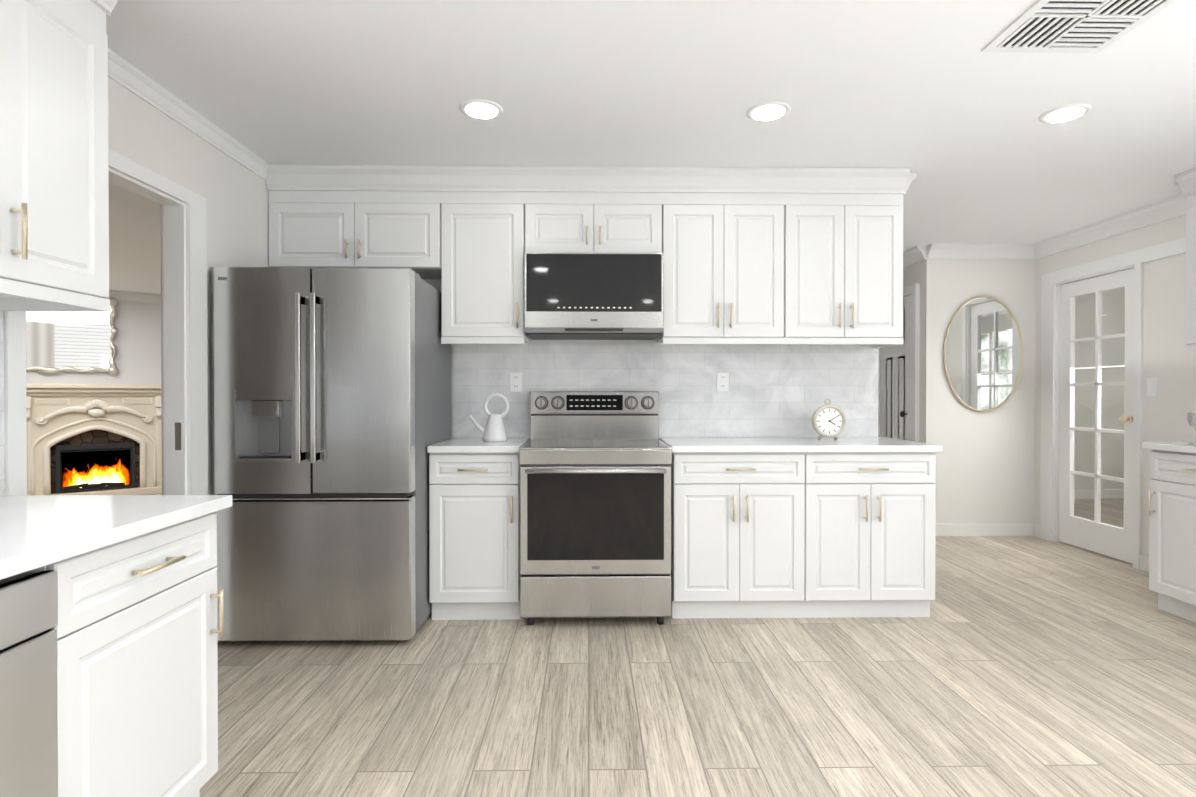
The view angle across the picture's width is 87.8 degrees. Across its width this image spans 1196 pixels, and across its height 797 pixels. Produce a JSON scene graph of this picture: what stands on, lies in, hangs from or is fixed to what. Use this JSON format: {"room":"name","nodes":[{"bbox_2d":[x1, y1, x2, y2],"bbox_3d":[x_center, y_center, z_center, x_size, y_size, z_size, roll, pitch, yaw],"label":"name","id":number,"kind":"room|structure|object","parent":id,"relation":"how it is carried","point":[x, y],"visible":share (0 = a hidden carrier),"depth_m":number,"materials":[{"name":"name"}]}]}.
{"room":"kitchen","nodes":[
{"label":"kitchen","id":0,"kind":"room"},
{"bbox_2d":[3,148,1185,569],"bbox_3d":[0.961,0.068,1.356,5.678,2.190,9.300,0,0,-1],"label":"door frame","id":1,"kind":"structure","parent":0,"point":[183,352],"depth_m":2.72,"materials":[{"name":"white wood"}]},
{"bbox_2d":[0,77,1195,642],"bbox_3d":[-1.321,-0.037,1.370,15.540,2.400,16.440,0,0,-1],"label":"wall","id":2,"kind":"structure","parent":0,"point":[988,465],"depth_m":5.12,"materials":[{"name":"white paint"}]},
{"bbox_2d":[0,311,4,490],"bbox_3d":[-1.753,0.002,0.558,0.008,0.562,2.588,0,0,-1],"label":"backsplash","id":3,"kind":"structure","parent":2,"relation":"attached to","point":[2,450],"depth_m":1.85,"materials":[{"name":"stone"}]},
{"bbox_2d":[0,0,117,303],"bbox_3d":[-1.595,-0.761,1.465,0.350,0.949,0.690,0,0,-1],"label":"upper cabinet","id":4,"kind":"object","parent":2,"relation":"attached to","point":[54,212],"depth_m":1.63,"materials":[{"name":"white wood"}]},
{"bbox_2d":[26,298,118,374],"bbox_3d":[-6.193,-0.731,7.012,1.245,0.918,0.085,0,1,-39],"label":"mirror","id":5,"kind":"object","parent":2,"relation":"attached to","point":[69,341],"visible":0.71,"depth_m":7.14,"materials":[{"name":"mirror glass"},{"name":"antique silver"}]},
{"bbox_2d":[105,290,160,303],"bbox_3d":[-5.870,-1.220,7.263,4.467,0.115,3.496,0,0,-1],"label":"crown molding","id":6,"kind":"structure","parent":2,"relation":"attached to","point":[126,296],"depth_m":7.49,"materials":[{"name":"white wood"}]},
{"bbox_2d":[108,48,269,179],"bbox_3d":[-1.766,-1.210,2.596,0.046,0.071,1.560,0,0,-1],"label":"crown molding","id":7,"kind":"structure","parent":2,"relation":"attached to","point":[143,86],"depth_m":2.62,"materials":[{"name":"white wood"}]},
{"bbox_2d":[265,165,452,343],"bbox_3d":[-1.333,-0.793,3.568,0.937,0.913,0.350,0,0,-1],"label":"upper cabinet","id":8,"kind":"object","parent":2,"relation":"attached to","point":[321,216],"depth_m":3.39,"materials":[{"name":"white wood"}]},
{"bbox_2d":[441,166,528,343],"bbox_3d":[-0.635,-0.794,3.578,0.458,0.913,0.350,0,0,-1],"label":"upper cabinet","id":9,"kind":"object","parent":2,"relation":"attached to","point":[483,207],"depth_m":3.41,"materials":[{"name":"white wood"}]},
{"bbox_2d":[510,373,521,391],"bbox_3d":[-0.494,-0.099,3.749,0.072,0.115,0.007,0,0,-1],"label":"outlet","id":10,"kind":"object","parent":2,"relation":"attached to","point":[516,382],"depth_m":3.75,"materials":[{"name":"white plastic"}]},
{"bbox_2d":[525,166,664,342],"bbox_3d":[-0.026,-0.794,3.588,0.760,0.913,0.350,0,0,-1],"label":"upper cabinet","id":11,"kind":"object","parent":2,"relation":"attached to","point":[567,210],"depth_m":3.41,"materials":[{"name":"white wood"}]},
{"bbox_2d":[524,252,663,339],"bbox_3d":[-0.024,-0.574,3.561,0.756,0.440,0.404,0,0,-1],"label":"over-the-range microwave","id":12,"kind":"object","parent":11,"relation":"attached to","point":[593,295],"visible":0.98,"depth_m":3.36,"materials":[{"name":"grey metal"}]},
{"bbox_2d":[453,343,878,437],"bbox_3d":[0.416,-0.050,3.772,2.588,0.572,0.008,0,0,-1],"label":"backsplash","id":13,"kind":"structure","parent":2,"relation":"attached to","point":[781,390],"depth_m":3.77,"materials":[{"name":"stone"}]},
{"bbox_2d":[717,373,728,391],"bbox_3d":[0.758,-0.099,3.769,0.072,0.115,0.007,0,0,-1],"label":"outlet","id":14,"kind":"object","parent":2,"relation":"attached to","point":[722,378],"depth_m":3.77,"materials":[{"name":"white plastic"}]},
{"bbox_2d":[661,169,788,343],"bbox_3d":[0.691,-0.794,3.599,0.675,0.913,0.350,0,0,-1],"label":"upper cabinet","id":15,"kind":"object","parent":2,"relation":"attached to","point":[761,255],"depth_m":3.43,"materials":[{"name":"white wood"}]},
{"bbox_2d":[777,169,908,344],"bbox_3d":[1.359,-0.794,3.609,0.662,0.913,0.350,0,0,-1],"label":"upper cabinet","id":16,"kind":"object","parent":2,"relation":"attached to","point":[846,225],"depth_m":3.44,"materials":[{"name":"white wood"}]},
{"bbox_2d":[880,295,910,440],"bbox_3d":[2.660,0.117,5.598,0.085,2.018,0.564,0,0,-1],"label":"closet door","id":17,"kind":"structure","parent":2,"relation":"in","point":[895,399],"depth_m":5.54,"materials":[{"name":"white"}]},
{"bbox_2d":[903,248,923,268],"bbox_3d":[2.668,-1.208,5.530,0.075,0.115,0.810,0,0,-1],"label":"crown molding","id":18,"kind":"structure","parent":2,"relation":"attached to","point":[908,260],"depth_m":5.33,"materials":[{"name":"white wood"}]},
{"bbox_2d":[913,243,1032,259],"bbox_3d":[3.089,-1.205,5.093,0.904,0.115,0.075,0,0,-1],"label":"crown molding","id":19,"kind":"structure","parent":2,"relation":"attached to","point":[969,251],"depth_m":5.09,"materials":[{"name":"white wood"}]},
{"bbox_2d":[944,296,1023,411],"bbox_3d":[3.182,-0.368,5.125,0.668,0.962,0.020,0,0,-1],"label":"oval mirror","id":20,"kind":"object","parent":2,"relation":"attached to","point":[983,353],"visible":1,"depth_m":5.13,"materials":[{"name":"clear mirror"}]},
{"bbox_2d":[936,523,1038,536],"bbox_3d":[3.159,1.087,5.133,0.924,0.100,0.030,0,0,-1],"label":"baseboard","id":21,"kind":"structure","parent":2,"relation":"attached to","point":[984,529],"depth_m":5.13,"materials":[{"name":"white wood"}]},
{"bbox_2d":[1059,268,1133,563],"bbox_3d":[3.640,0.118,4.564,0.110,2.022,0.698,0,0,-1],"label":"french door","id":22,"kind":"structure","parent":2,"relation":"in","point":[1096,414],"depth_m":4.55,"materials":[{"name":"white wood"}]},
{"bbox_2d":[1033,193,1187,259],"bbox_3d":[3.597,-1.200,4.329,0.075,0.115,1.620,0,0,-1],"label":"crown molding","id":23,"kind":"structure","parent":2,"relation":"attached to","point":[1175,206],"depth_m":4.31,"materials":[{"name":"white wood"}]},
{"bbox_2d":[1140,555,1148,571],"bbox_3d":[3.635,1.096,3.790,0.014,0.100,0.730,0,0,-1],"label":"baseboard","id":24,"kind":"structure","parent":2,"relation":"attached to","point":[1144,560],"depth_m":4.12,"materials":[{"name":"white wood"}]},
{"bbox_2d":[1147,378,1156,395],"bbox_3d":[3.634,-0.076,4.077,0.008,0.115,0.072,0,0,-1],"label":"light switch","id":25,"kind":"object","parent":2,"relation":"attached to","point":[1151,382],"depth_m":4.07,"materials":[{"name":"white plastic"}]},
{"bbox_2d":[1182,168,1195,347],"bbox_3d":[3.475,-0.774,3.208,0.350,0.949,0.562,0,0,-1],"label":"upper cabinet","id":26,"kind":"object","parent":2,"relation":"attached to","point":[1185,181],"depth_m":3.45,"materials":[{"name":"white wood"}]},
{"bbox_2d":[106,0,1195,293],"bbox_3d":[-1.321,-1.237,1.412,15.700,0.001,16.900,0,0,-1],"label":"ceiling","id":27,"kind":"structure","parent":0,"point":[938,102],"depth_m":2.53,"materials":[{"name":"white paint"}]},
{"bbox_2d":[460,99,502,119],"bbox_3d":[-0.501,-1.242,2.675,0.183,0.007,0.183,0,1,44],"label":"recessed light","id":28,"kind":"object","parent":27,"relation":"in","point":[483,109],"depth_m":2.67,"materials":[{"name":"white"}]},
{"bbox_2d":[747,101,790,121],"bbox_3d":[0.739,-1.242,2.694,0.183,0.007,0.183,0,1,44],"label":"recessed light","id":29,"kind":"object","parent":27,"relation":"in","point":[772,110],"depth_m":2.69,"materials":[{"name":"white"}]},
{"bbox_2d":[1039,104,1091,122],"bbox_3d":[2.039,-1.242,2.714,0.183,0.007,0.183,0,1,44],"label":"recessed light","id":30,"kind":"object","parent":27,"relation":"in","point":[1072,111],"depth_m":2.71,"materials":[{"name":"white"}]},
{"bbox_2d":[982,0,1175,52],"bbox_3d":[1.580,-1.237,2.007,0.420,0.008,0.420,0,0,-1],"label":"ceiling vent","id":31,"kind":"object","parent":27,"relation":"in","point":[1069,26],"visible":1,"depth_m":2.06,"materials":[{"name":"white metal"}]},
{"bbox_2d":[150,494,1195,796],"bbox_3d":[-1.321,1.163,1.429,15.700,0.001,16.900,0,0,-1],"label":"floor","id":32,"kind":"structure","parent":0,"point":[1022,666],"depth_m":2.37,"materials":[{"name":"brown wood"}]},
{"bbox_2d":[0,570,57,796],"bbox_3d":[-1.366,0.752,0.916,0.632,0.829,0.597,0,0,-1],"label":"dishwasher","id":33,"kind":"object","parent":32,"relation":"on","point":[28,693],"visible":1,"depth_m":1.16,"materials":[{"name":"grey metal"}]},
{"bbox_2d":[26,382,161,494],"bbox_3d":[-5.732,0.385,7.103,1.542,1.474,0.507,0,1,-39],"label":"fireplace","id":34,"kind":"object","parent":32,"relation":"on","point":[93,439],"visible":0.88,"depth_m":6.97,"materials":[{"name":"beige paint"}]},
{"bbox_2d":[32,511,223,796],"bbox_3d":[-1.421,0.737,1.486,0.700,0.850,0.537,0,0,-1],"label":"base cabinet","id":35,"kind":"object","parent":32,"relation":"on","point":[137,674],"depth_m":1.46,"materials":[{"name":"white wood"}]},
{"bbox_2d":[0,495,231,579],"bbox_3d":[-1.390,0.302,0.522,0.729,0.034,2.502,0,0,-1],"label":"countertop","id":36,"kind":"structure","parent":35,"relation":"on","point":[37,532],"depth_m":1.43,"materials":[{"name":"white stone"}]},
{"bbox_2d":[210,267,450,640],"bbox_3d":[-1.326,0.267,3.256,0.910,1.767,0.922,0,0,-1],"label":"refrigerator","id":37,"kind":"object","parent":32,"relation":"on","point":[330,405],"visible":0.92,"depth_m":2.86,"materials":[{"name":"grey metal"}]},
{"bbox_2d":[429,441,527,619],"bbox_3d":[-0.637,0.711,3.470,0.460,0.875,0.590,0,0,-1],"label":"base cabinet","id":38,"kind":"object","parent":32,"relation":"on","point":[474,498],"depth_m":3.18,"materials":[{"name":"white wood"}]},
{"bbox_2d":[427,438,529,452],"bbox_3d":[-0.636,0.256,3.453,0.466,0.035,0.614,0,0,-1],"label":"countertop","id":39,"kind":"structure","parent":38,"relation":"on","point":[454,445],"depth_m":3.15,"materials":[{"name":"white stone"}]},
{"bbox_2d":[469,393,508,441],"bbox_3d":[-0.611,0.104,3.482,0.227,0.267,0.134,0,0,-1],"label":"watering can","id":40,"kind":"object","parent":39,"relation":"on","point":[493,430],"visible":1,"depth_m":3.45,"materials":[{"name":"ceramic"}]},
{"bbox_2d":[519,391,671,624],"bbox_3d":[-0.016,0.554,3.392,0.762,1.190,0.716,0,0,-1],"label":"range","id":41,"kind":"object","parent":32,"relation":"on","point":[595,504],"visible":1,"depth_m":3.10,"materials":[{"name":"grey metal"}]},
{"bbox_2d":[670,453,810,617],"bbox_3d":[0.723,0.711,3.491,0.680,0.875,0.590,0,0,-1],"label":"base cabinet","id":42,"kind":"object","parent":32,"relation":"on","point":[796,527],"depth_m":3.20,"materials":[{"name":"white wood"}]},
{"bbox_2d":[659,437,941,452],"bbox_3d":[1.066,0.256,3.480,1.393,0.035,0.614,0,0,-1],"label":"countertop","id":43,"kind":"structure","parent":42,"relation":"on","point":[678,444],"depth_m":3.22,"materials":[{"name":"white stone"}]},
{"bbox_2d":[811,398,845,439],"bbox_3d":[1.321,0.118,3.571,0.192,0.243,0.062,0,0,-1],"label":"desk clock","id":44,"kind":"object","parent":43,"relation":"on","point":[828,420],"visible":1,"depth_m":3.55,"materials":[{"name":"silver metal"}]},
{"bbox_2d":[811,453,935,617],"bbox_3d":[1.404,0.711,3.501,0.681,0.875,0.590,0,0,-1],"label":"base cabinet","id":45,"kind":"object","parent":32,"relation":"on","point":[873,515],"depth_m":3.21,"materials":[{"name":"white wood"}]},
{"bbox_2d":[1148,450,1195,622],"bbox_3d":[3.331,0.714,3.098,0.640,0.875,0.600,0,0,-1],"label":"base cabinet","id":46,"kind":"object","parent":32,"relation":"on","point":[1172,530],"depth_m":3.26,"materials":[{"name":"white wood"}]},
{"bbox_2d":[1142,442,1195,453],"bbox_3d":[3.337,0.267,1.904,0.664,0.035,3.020,0,0,-1],"label":"countertop","id":47,"kind":"structure","parent":46,"relation":"on","point":[1174,447],"depth_m":3.25,"materials":[{"name":"white stone"}]},
{"bbox_2d":[1187,412,1195,444],"bbox_3d":[3.126,0.156,3.241,0.079,0.168,0.079,0,0,-1],"label":"goblet","id":48,"kind":"object","parent":47,"relation":"on","point":[1190,416],"visible":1,"depth_m":3.24,"materials":[{"name":"clear glass"}]}
]}

